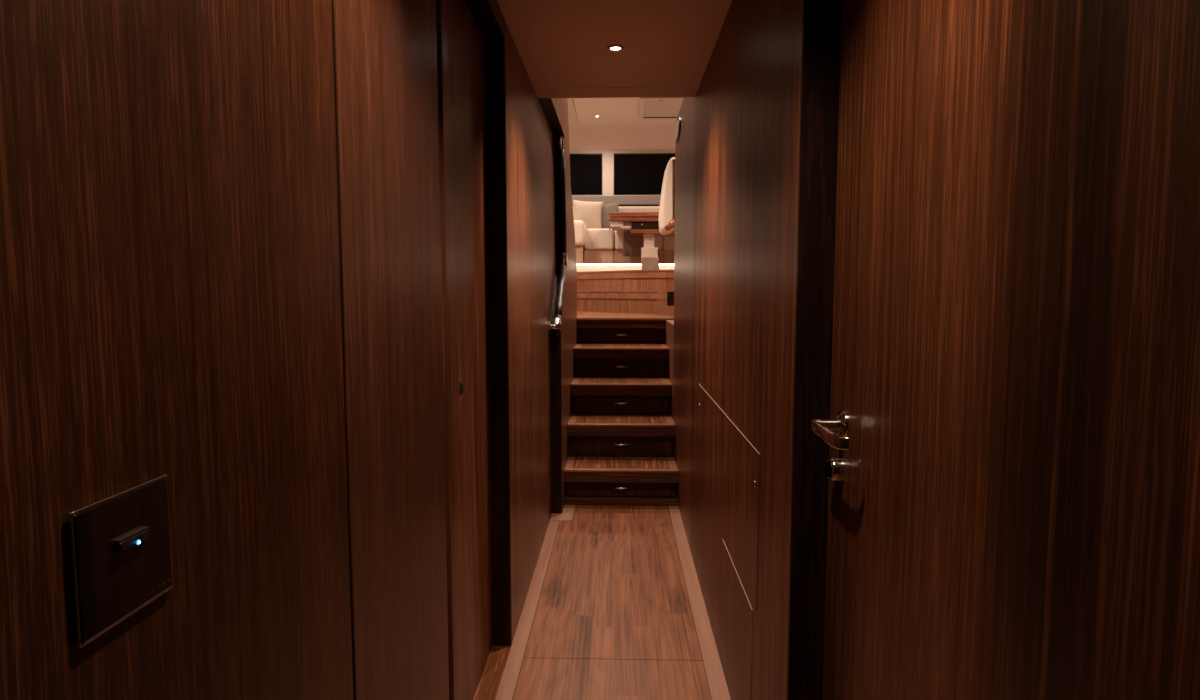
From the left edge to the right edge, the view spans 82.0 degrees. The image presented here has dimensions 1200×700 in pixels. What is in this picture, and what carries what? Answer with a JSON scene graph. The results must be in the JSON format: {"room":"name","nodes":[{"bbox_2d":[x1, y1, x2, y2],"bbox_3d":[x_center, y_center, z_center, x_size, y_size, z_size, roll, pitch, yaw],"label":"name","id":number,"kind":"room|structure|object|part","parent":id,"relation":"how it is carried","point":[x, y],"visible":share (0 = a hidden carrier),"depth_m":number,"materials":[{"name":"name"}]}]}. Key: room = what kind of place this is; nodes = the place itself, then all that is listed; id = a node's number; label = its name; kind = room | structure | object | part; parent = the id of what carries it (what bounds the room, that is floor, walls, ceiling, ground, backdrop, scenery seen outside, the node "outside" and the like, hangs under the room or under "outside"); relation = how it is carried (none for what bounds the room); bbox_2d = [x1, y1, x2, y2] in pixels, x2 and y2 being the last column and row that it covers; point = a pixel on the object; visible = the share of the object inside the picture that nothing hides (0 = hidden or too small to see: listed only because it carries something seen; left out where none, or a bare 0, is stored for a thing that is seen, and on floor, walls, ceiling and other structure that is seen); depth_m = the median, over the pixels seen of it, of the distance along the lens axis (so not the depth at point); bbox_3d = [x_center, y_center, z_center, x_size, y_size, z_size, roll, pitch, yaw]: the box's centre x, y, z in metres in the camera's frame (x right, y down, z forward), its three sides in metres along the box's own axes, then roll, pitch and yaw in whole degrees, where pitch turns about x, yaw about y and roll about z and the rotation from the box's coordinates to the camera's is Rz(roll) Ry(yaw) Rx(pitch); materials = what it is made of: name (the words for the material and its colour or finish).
{"room":"ship interior","nodes":[
{"label":"ship interior","id":0,"kind":"room"},
{"bbox_2d":[0,0,556,699],"bbox_3d":[-0.381,0.043,1.460,0.114,2.070,5.280,0,5,2],"label":"wall","id":1,"kind":"structure","parent":0,"point":[170,288],"depth_m":0.65,"materials":[{"name":"brown wood"}]},
{"bbox_2d":[68,475,172,648],"bbox_3d":[-0.346,0.150,0.508,0.011,0.094,0.098,0,5,2],"label":"switch plate","id":2,"kind":"object","parent":1,"relation":"attached to","point":[120,543],"visible":1,"depth_m":0.50,"materials":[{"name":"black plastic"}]},
{"bbox_2d":[447,0,492,699],"bbox_3d":[-0.396,0.039,1.895,0.044,1.996,0.741,0,5,2],"label":"door","id":3,"kind":"structure","parent":1,"relation":"in","point":[465,40],"depth_m":1.99,"materials":[{"name":"brown wood"}]},
{"bbox_2d":[484,36,510,645],"bbox_3d":[-0.358,0.008,2.266,0.113,2.005,0.006,0,5,2],"label":"trim","id":4,"kind":"structure","parent":1,"relation":"attached to","point":[495,113],"depth_m":2.26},
{"bbox_2d":[495,521,559,699],"bbox_3d":[-0.307,1.096,1.271,0.050,0.002,4.730,0,5,2],"label":"trim","id":5,"kind":"structure","parent":1,"relation":"attached to","point":[509,678],"depth_m":2.51,"materials":[{"name":"brown wood"}]},
{"bbox_2d":[550,505,574,520],"bbox_3d":[-0.202,0.886,3.777,0.116,0.002,0.295,0,5,2],"label":"trim","id":6,"kind":"structure","parent":1,"relation":"attached to","point":[567,515],"depth_m":3.71,"materials":[{"name":"brown wood"}]},
{"bbox_2d":[524,657,702,660],"bbox_3d":[0.042,1.014,2.263,0.586,0.001,0.002,0,5,2],"label":"trim","id":7,"kind":"structure","parent":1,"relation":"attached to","point":[524,657],"depth_m":2.26,"materials":[{"name":"black wood"}]},
{"bbox_2d":[465,0,504,35],"bbox_3d":[-0.369,-0.987,1.808,0.114,0.055,0.746,0,5,2],"label":"wall","id":8,"kind":"structure","parent":0,"point":[487,14],"depth_m":2.04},
{"bbox_2d":[539,98,576,513],"bbox_3d":[-0.223,-0.866,4.035,0.058,3.450,1.870,0,5,2],"label":"wall","id":9,"kind":"structure","parent":0,"point":[555,109],"depth_m":3.84,"materials":[{"name":"brown wood"}]},
{"bbox_2d":[504,20,553,643],"bbox_3d":[-0.279,-0.089,3.087,0.004,2.095,1.644,0,5,2],"label":"door","id":10,"kind":"structure","parent":9,"relation":"in","point":[529,159],"depth_m":2.69,"materials":[{"name":"brown wood"}]},
{"bbox_2d":[548,137,566,336],"bbox_3d":[-0.226,-0.627,3.767,0.060,1.088,0.548,0,5,2],"label":"handrail","id":11,"kind":"object","parent":9,"relation":"attached to","point":[557,319],"visible":1,"depth_m":3.87,"materials":[{"name":"silver metal"}]},
{"bbox_3d":[-0.224,-0.093,3.598,0.038,0.053,0.042,0,5,2],"label":"rail","id":12,"kind":"part","parent":11,"relation":"part of","materials":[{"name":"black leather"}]},
{"bbox_2d":[473,505,710,699],"bbox_3d":[0.038,1.114,1.423,1.200,0.062,5.050,0,5,2],"label":"floor","id":13,"kind":"structure","parent":0,"point":[614,591],"depth_m":2.52,"materials":[{"name":"brown wood"}]},
{"bbox_2d":[564,270,678,505],"bbox_3d":[0.163,0.025,5.668,2.200,1.400,3.704,0,5,2],"label":"staircase","id":14,"kind":"structure","parent":13,"relation":"on","point":[620,425],"depth_m":4.41,"materials":[{"name":"brown wood"}]},
{"bbox_3d":[0.120,0.783,3.907,0.089,0.017,0.023,0,5,2],"label":"pull handle","id":15,"kind":"part","parent":14,"relation":"part of","materials":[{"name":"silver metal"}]},
{"bbox_2d":[579,328,663,342],"bbox_3d":[0.153,-0.105,5.006,0.617,0.107,0.020,0,5,2],"label":"drawer","id":16,"kind":"object","parent":14,"relation":"in","point":[586,335],"depth_m":5.00,"materials":[{"name":"brown wood"}]},
{"bbox_2d":[576,359,666,376],"bbox_3d":[0.144,0.118,4.694,0.617,0.124,0.020,0,5,2],"label":"drawer","id":17,"kind":"object","parent":14,"relation":"in","point":[584,367],"depth_m":4.68,"materials":[{"name":"brown wood"}]},
{"bbox_2d":[573,395,669,413],"bbox_3d":[0.136,0.346,4.423,0.617,0.123,0.020,0,5,2],"label":"drawer","id":18,"kind":"object","parent":14,"relation":"in","point":[582,404],"depth_m":4.41,"materials":[{"name":"brown wood"}]},
{"bbox_2d":[570,436,672,455],"bbox_3d":[0.128,0.575,4.166,0.617,0.128,0.020,0,5,2],"label":"drawer","id":19,"kind":"object","parent":14,"relation":"in","point":[579,445],"depth_m":4.16,"materials":[{"name":"brown wood"}]},
{"bbox_2d":[567,482,675,496],"bbox_3d":[0.120,0.786,3.928,0.617,0.090,0.020,0,5,2],"label":"drawer","id":20,"kind":"object","parent":14,"relation":"in","point":[574,489],"depth_m":3.92,"materials":[{"name":"brown wood"}]},
{"bbox_2d":[667,291,673,305],"bbox_3d":[0.560,-0.396,5.304,0.088,0.110,0.038,0,5,2],"label":"wall socket","id":21,"kind":"object","parent":14,"relation":"attached to","point":[670,294],"visible":0.5,"depth_m":5.29,"materials":[{"name":"black plastic"}]},
{"bbox_2d":[497,0,731,97],"bbox_3d":[0.075,-1.100,2.525,1.200,0.050,1.082,0,5,2],"label":"ceiling","id":22,"kind":"structure","parent":0,"point":[559,43],"depth_m":2.40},
{"bbox_2d":[607,45,623,51],"bbox_3d":[0.055,-1.066,2.439,0.060,0.008,0.060,0,5,2],"label":"recessed light","id":23,"kind":"object","parent":22,"relation":"in","point":[613,48],"visible":1,"depth_m":2.44,"materials":[{"name":"white glass"}]},
{"bbox_2d":[568,97,675,126],"bbox_3d":[0.172,-2.592,5.761,4.920,0.060,5.800,0,5,2],"label":"ceiling","id":24,"kind":"structure","parent":0,"point":[611,111],"depth_m":8.03,"materials":[{"name":"white paint"}]},
{"bbox_2d":[568,98,578,124],"bbox_3d":[-0.332,-2.714,7.662,0.095,0.015,1.700,0,5,2],"label":"trim","id":25,"kind":"structure","parent":24,"relation":"attached to","point":[572,114],"depth_m":7.97,"materials":[{"name":"beige"}]},
{"bbox_2d":[638,97,683,119],"bbox_3d":[0.740,-2.710,7.732,0.603,0.035,0.900,0,5,2],"label":"ceiling hatch","id":26,"kind":"object","parent":24,"relation":"attached to","point":[650,108],"visible":0.61,"depth_m":7.69,"materials":[{"name":"beige"}]},
{"bbox_2d":[643,100,682,116],"bbox_3d":[0.740,-2.713,7.732,0.483,0.012,0.780,0,5,2],"label":"blind","id":27,"kind":"object","parent":26,"relation":"hanging from","point":[651,108],"depth_m":7.74,"materials":[{"name":"beige fabric"}]},
{"bbox_2d":[569,149,674,343],"bbox_3d":[0.262,-1.282,8.980,4.800,3.450,0.120,0,5,2],"label":"wall","id":28,"kind":"structure","parent":0,"point":[607,154],"depth_m":8.83,"materials":[{"name":"beige paint"}]},
{"bbox_2d":[570,154,601,194],"bbox_3d":[-0.244,-2.256,8.891,0.554,0.528,0.035,0,5,2],"label":"window","id":29,"kind":"structure","parent":28,"relation":"in","point":[585,169],"depth_m":8.89,"materials":[{"name":"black glass"}]},
{"bbox_2d":[572,195,660,205],"bbox_3d":[0.257,-1.888,8.759,4.800,0.116,0.220,0,5,2],"label":"trim","id":30,"kind":"structure","parent":28,"relation":"attached to","point":[624,200],"depth_m":8.65,"materials":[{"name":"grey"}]},
{"bbox_2d":[614,153,674,194],"bbox_3d":[0.675,-2.254,8.864,0.998,0.528,0.035,0,5,2],"label":"window","id":31,"kind":"structure","parent":28,"relation":"in","point":[634,173],"depth_m":8.87,"materials":[{"name":"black glass"}]},
{"bbox_2d":[569,126,675,148],"bbox_3d":[0.259,-2.718,8.759,4.800,0.310,0.200,0,5,2],"label":"ceiling","id":32,"kind":"structure","parent":0,"point":[598,137],"depth_m":8.73,"materials":[{"name":"white paint"}]},
{"bbox_2d":[665,0,799,699],"bbox_3d":[0.486,-0.169,3.139,0.130,2.210,3.651,0,5,2],"label":"wall","id":33,"kind":"structure","parent":0,"point":[746,98],"depth_m":1.85,"materials":[{"name":"brown wood"}]},
{"bbox_2d":[675,117,680,142],"bbox_3d":[0.441,-1.248,3.918,0.011,0.124,0.320,0,5,2],"label":"handrail","id":34,"kind":"object","parent":33,"relation":"attached to","point":[678,123],"visible":1,"depth_m":3.86,"materials":[{"name":"silver metal"}]},
{"bbox_2d":[668,506,730,699],"bbox_3d":[0.340,1.085,1.402,0.056,0.002,5.030,0,5,2],"label":"trim","id":35,"kind":"structure","parent":33,"relation":"attached to","point":[717,683],"depth_m":2.55,"materials":[{"name":"brown wood"}]},
{"bbox_2d":[698,384,759,609],"bbox_3d":[0.392,0.382,2.261,0.005,0.380,1.256,0,5,2],"label":"access panel","id":36,"kind":"object","parent":33,"relation":"attached to","point":[728,463],"visible":1,"depth_m":2.01,"materials":[{"name":"brown wood"}]},
{"bbox_2d":[721,540,752,699],"bbox_3d":[0.384,0.815,1.967,0.002,0.386,0.495,0,5,2],"label":"access panel","id":37,"kind":"object","parent":33,"relation":"attached to","point":[737,612],"visible":1,"depth_m":1.95,"materials":[{"name":"brown wood"}]},
{"bbox_3d":[0.223,-0.810,7.666,4.800,0.070,2.980,0,5,2],"label":"floor","id":38,"kind":"structure","parent":0,"visible":0},
{"bbox_2d":[574,206,674,271],"bbox_3d":[0.237,-1.312,8.130,3.400,0.853,1.330,0,5,2],"label":"sofa","id":39,"kind":"object","parent":38,"relation":"on","point":[596,249],"visible":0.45,"depth_m":7.72,"materials":[{"name":"beige leather"}]},
{"bbox_3d":[-0.407,-1.048,7.654,0.441,0.177,0.200,0,5,2],"label":"arm","id":40,"kind":"part","parent":39,"relation":"part of","materials":[{"name":"brown wood"}]},
{"bbox_3d":[-0.394,-1.288,7.709,0.464,0.282,0.450,0,5,2],"label":"armrest","id":41,"kind":"part","parent":39,"relation":"part of","materials":[{"name":"beige fabric"}]},
{"bbox_2d":[573,200,602,228],"bbox_3d":[-0.153,-1.625,8.341,0.380,0.389,0.180,0,5,2],"label":"throw pillow","id":42,"kind":"object","parent":39,"relation":"on","point":[590,213],"visible":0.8,"depth_m":8.29,"materials":[{"name":"beige fabric"}]},
{"bbox_3d":[-0.015,-1.046,7.758,0.325,0.153,0.030,0,5,2],"label":"panel","id":43,"kind":"part","parent":39,"relation":"part of","materials":[{"name":"brown wood"}]},
{"bbox_2d":[584,229,614,250],"bbox_3d":[0.004,-1.272,8.120,0.337,0.237,0.850,0,5,2],"label":"seat cushion","id":44,"kind":"object","parent":39,"relation":"on","point":[595,239],"depth_m":7.70,"materials":[{"name":"beige fabric"}]},
{"bbox_2d":[601,202,620,228],"bbox_3d":[0.117,-1.618,8.394,0.276,0.370,0.131,0,5,2],"label":"throw pillow","id":45,"kind":"object","parent":39,"relation":"on","point":[613,207],"visible":0.52,"depth_m":8.36,"materials":[{"name":"grey fabric"}]},
{"bbox_2d":[615,230,622,249],"bbox_3d":[0.310,-1.272,8.111,0.260,0.237,0.850,0,5,2],"label":"seat cushion","id":46,"kind":"object","parent":39,"relation":"on","point":[618,233],"depth_m":7.69,"materials":[{"name":"beige fabric"}]},
{"bbox_3d":[0.301,-1.046,7.749,0.296,0.153,0.030,0,5,2],"label":"panel","id":47,"kind":"part","parent":39,"relation":"part of","materials":[{"name":"brown wood"}]},
{"bbox_2d":[623,226,642,256],"bbox_3d":[0.380,-1.234,7.955,0.232,0.348,0.623,0,5,2],"label":"throw blanket","id":48,"kind":"object","parent":39,"relation":"on","point":[632,245],"visible":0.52,"depth_m":7.66,"materials":[{"name":"brown fabric"}]},
{"bbox_3d":[0.251,-1.487,8.602,3.400,0.584,0.200,0,5,2],"label":"backrest","id":49,"kind":"part","parent":39,"relation":"part of","materials":[{"name":"beige fabric"}]},
{"bbox_2d":[654,236,662,249],"bbox_3d":[0.579,-1.271,8.104,0.266,0.237,0.850,0,5,2],"label":"seat cushion","id":50,"kind":"object","parent":39,"relation":"on","point":[658,239],"depth_m":7.68,"materials":[{"name":"beige fabric"}]},
{"bbox_3d":[1.287,-1.043,7.721,1.270,0.153,0.030,0,5,2],"label":"panel","id":51,"kind":"part","parent":39,"relation":"part of","materials":[{"name":"brown wood"}]},
{"bbox_2d":[661,236,674,249],"bbox_3d":[1.302,-1.269,8.083,1.170,0.237,0.850,0,5,2],"label":"seat cushion","id":52,"kind":"object","parent":39,"relation":"on","point":[667,242],"depth_m":7.68,"materials":[{"name":"beige fabric"}]},
{"bbox_2d":[609,212,674,269],"bbox_3d":[0.680,-1.125,7.345,1.169,0.612,0.560,0,5,2],"label":"dining table","id":53,"kind":"object","parent":38,"relation":"on","point":[645,224],"visible":0.68,"depth_m":7.11,"materials":[{"name":"brown wood"}]},
{"bbox_3d":[0.641,-1.247,7.125,1.034,0.018,0.040,0,5,2],"label":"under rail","id":54,"kind":"part","parent":53,"relation":"part of","materials":[{"name":"brown wood"}]},
{"bbox_2d":[630,229,674,235],"bbox_3d":[0.579,-1.245,7.328,0.511,0.040,0.460,0,5,2],"label":"shelf","id":55,"kind":"object","parent":53,"relation":"attached to","point":[634,232],"depth_m":7.18,"materials":[{"name":"brown wood"}]},
{"bbox_2d":[658,157,674,234],"bbox_3d":[0.922,-1.301,6.735,0.674,1.065,0.591,0,5,2],"label":"helm seat","id":56,"kind":"object","parent":38,"relation":"on","point":[666,219],"visible":0.37,"depth_m":6.51,"materials":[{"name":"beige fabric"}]},
{"bbox_3d":[0.677,-1.180,6.496,0.148,0.117,0.079,0,5,2],"label":"armrest","id":57,"kind":"part","parent":56,"relation":"part of","materials":[{"name":"brown wood"}]},
{"bbox_3d":[-0.504,0.066,1.250,0.120,2.060,4.850,0,5,2],"label":"wall","id":58,"kind":"structure","parent":0,"visible":0},
{"bbox_2d":[436,0,458,699],"bbox_3d":[-0.380,0.045,1.496,0.114,2.060,0.050,0,5,2],"label":"trim","id":59,"kind":"structure","parent":58,"relation":"attached to","point":[441,5],"depth_m":1.47,"materials":[{"name":"brown wood"}]},
{"bbox_3d":[0.411,-0.845,-0.033,0.100,0.030,2.500,0,5,2],"label":"wall","id":60,"kind":"structure","parent":0,"visible":0},
{"bbox_2d":[811,0,1199,699],"bbox_3d":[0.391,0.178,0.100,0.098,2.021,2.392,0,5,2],"label":"door","id":61,"kind":"structure","parent":60,"relation":"in","point":[1011,433],"depth_m":0.68,"materials":[{"name":"brown wood"}]},
{"bbox_3d":[0.397,0.138,1.154,0.050,0.030,0.141,0,5,2],"label":"lever","id":62,"kind":"part","parent":61,"relation":"part of","materials":[{"name":"silver metal"}]},
{"bbox_3d":[0.531,0.166,0.054,0.140,2.060,2.510,0,5,2],"label":"wall","id":63,"kind":"structure","parent":0,"visible":0},
{"bbox_2d":[784,0,841,699],"bbox_3d":[0.432,0.061,1.302,0.130,2.060,0.008,0,5,2],"label":"trim","id":64,"kind":"structure","parent":63,"relation":"attached to","point":[821,26],"depth_m":1.29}
]}

